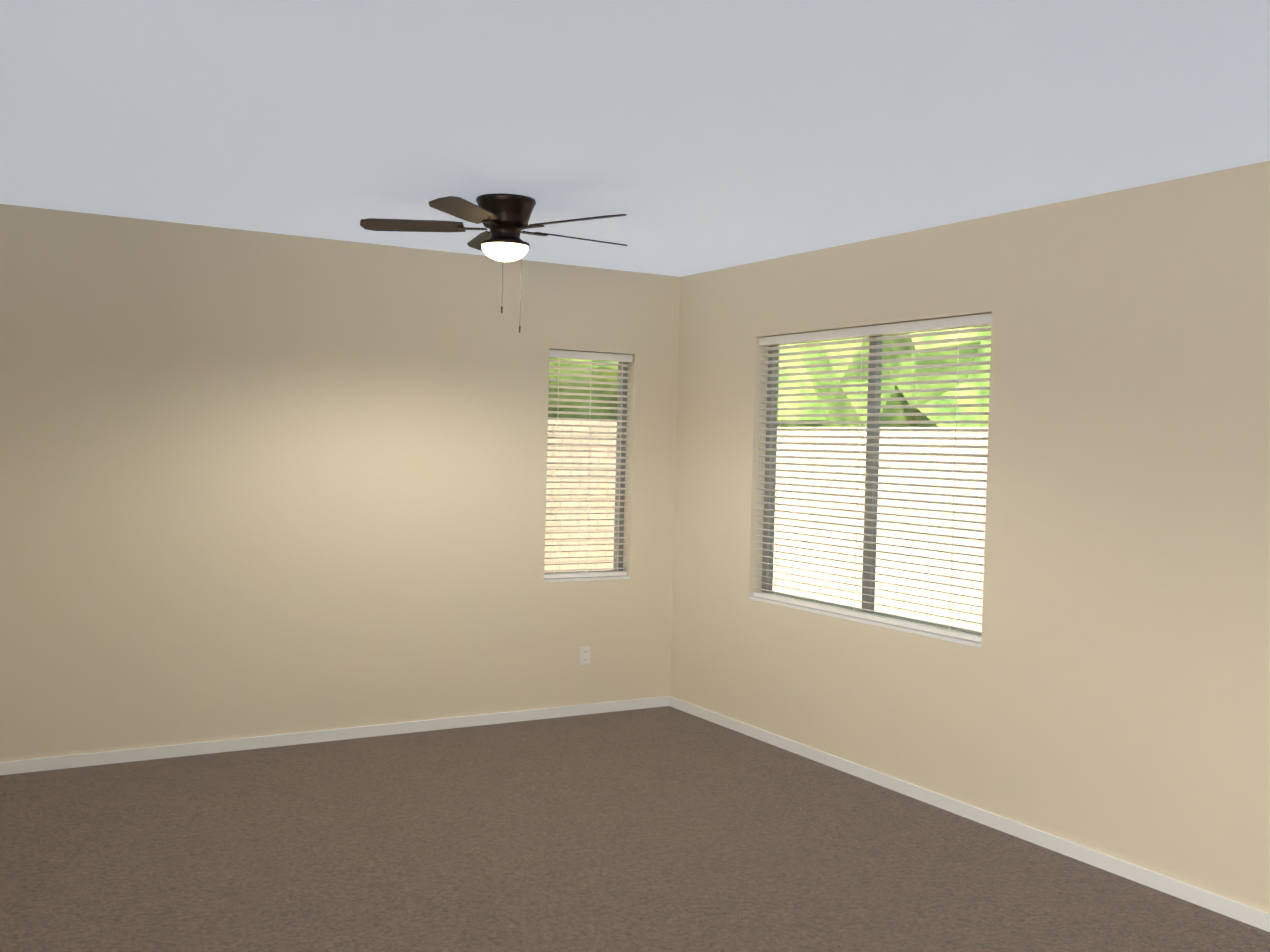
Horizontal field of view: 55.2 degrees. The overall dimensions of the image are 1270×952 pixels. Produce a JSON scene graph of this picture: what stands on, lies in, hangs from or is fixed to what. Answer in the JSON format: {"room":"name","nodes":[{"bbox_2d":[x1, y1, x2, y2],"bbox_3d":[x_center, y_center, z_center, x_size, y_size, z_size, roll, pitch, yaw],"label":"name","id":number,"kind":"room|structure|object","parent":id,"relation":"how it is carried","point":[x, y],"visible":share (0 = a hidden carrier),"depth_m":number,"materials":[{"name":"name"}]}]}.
{"room":"empty bedroom","nodes":[
{"label":"empty bedroom","id":0,"kind":"room"},
{"bbox_2d":[0,706,1269,951],"bbox_3d":[1.996,1.823,0.351,5.080,0.084,15.470,1,2,-30],"label":"floor","id":1,"kind":"structure","parent":0,"point":[666,828],"depth_m":5.05,"materials":[{"name":"carpet"}]},
{"bbox_2d":[0,161,1269,912],"bbox_3d":[-2.171,0.324,-2.147,14.820,2.850,15.470,1,2,-30],"label":"wall","id":2,"kind":"structure","parent":0,"point":[254,483],"depth_m":6.38,"materials":[{"name":"beige paint"}]},
{"bbox_2d":[579,646,590,664],"bbox_3d":[-0.318,1.148,7.745,0.075,0.118,0.007,1,2,-30],"label":"outlet","id":3,"kind":"object","parent":2,"relation":"attached to","point":[584,655],"visible":1,"depth_m":7.74,"materials":[{"name":"white plastic"}]},
{"bbox_2d":[544,358,629,581],"bbox_3d":[-0.319,-0.064,7.785,0.618,1.458,0.143,1,2,-30],"label":"window","id":4,"kind":"structure","parent":2,"relation":"in","point":[619,522],"depth_m":7.90,"materials":[{"name":"grey"}]},
{"bbox_2d":[544,349,632,578],"bbox_3d":[-0.307,-0.072,7.764,0.604,1.434,0.056,1,2,-30],"label":"window blinds","id":5,"kind":"object","parent":4,"relation":"attached to","point":[591,356],"visible":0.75,"depth_m":7.75,"materials":[{"name":"white plastic"}]},
{"bbox_2d":[0,696,1269,931],"bbox_3d":[1.968,1.749,0.332,4.829,0.064,15.150,1,2,-30],"label":"baseboard","id":6,"kind":"structure","parent":2,"relation":"attached to","point":[1198,896],"depth_m":6.40,"materials":[{"name":"white wood"}]},
{"bbox_2d":[749,325,991,647],"bbox_3d":[1.240,-0.011,6.533,0.143,1.578,1.868,1,2,-30],"label":"window","id":7,"kind":"structure","parent":2,"relation":"in","point":[869,591],"depth_m":6.54,"materials":[{"name":"grey"}]},
{"bbox_2d":[753,313,991,641],"bbox_3d":[1.220,-0.021,6.521,0.056,1.554,1.854,1,2,-30],"label":"window blinds","id":8,"kind":"object","parent":7,"relation":"attached to","point":[943,323],"visible":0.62,"depth_m":6.39,"materials":[{"name":"white plastic"}]},
{"bbox_2d":[0,0,1269,276],"bbox_3d":[-2.135,-1.150,-2.186,14.820,0.100,15.470,1,2,-30],"label":"ceiling","id":9,"kind":"structure","parent":0,"point":[692,136],"depth_m":4.06,"materials":[{"name":"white paint"}]},
{"bbox_2d":[360,193,626,332],"bbox_3d":[-0.576,-0.966,5.620,1.258,0.610,1.274,1,2,-30],"label":"ceiling fan","id":10,"kind":"object","parent":9,"relation":"hanging from","point":[504,218],"visible":1,"depth_m":5.50,"materials":[{"name":"brown metal"}]},
{"label":"outside","id":11,"kind":"structure","parent":0,"visible":0},
{"bbox_3d":[-1.205,1.768,3.607,34.000,0.100,34.000,1,2,-30],"label":"ground","id":12,"kind":"structure","parent":11,"visible":0},
{"bbox_2d":[544,420,987,631],"bbox_3d":[0.189,0.738,3.220,12.000,2.050,24.000,1,2,-30],"label":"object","id":13,"kind":"object","parent":12,"relation":"on","point":[942,596],"depth_m":11.44,"materials":[{"name":"beige"}]},
{"bbox_2d":[548,326,991,426],"bbox_3d":[3.257,-1.147,9.270,13.550,5.641,15.262,1,2,-30],"label":"trees","id":14,"kind":"object","parent":12,"relation":"on","point":[927,386],"depth_m":12.27,"materials":[{"name":"green plant"}]}
]}

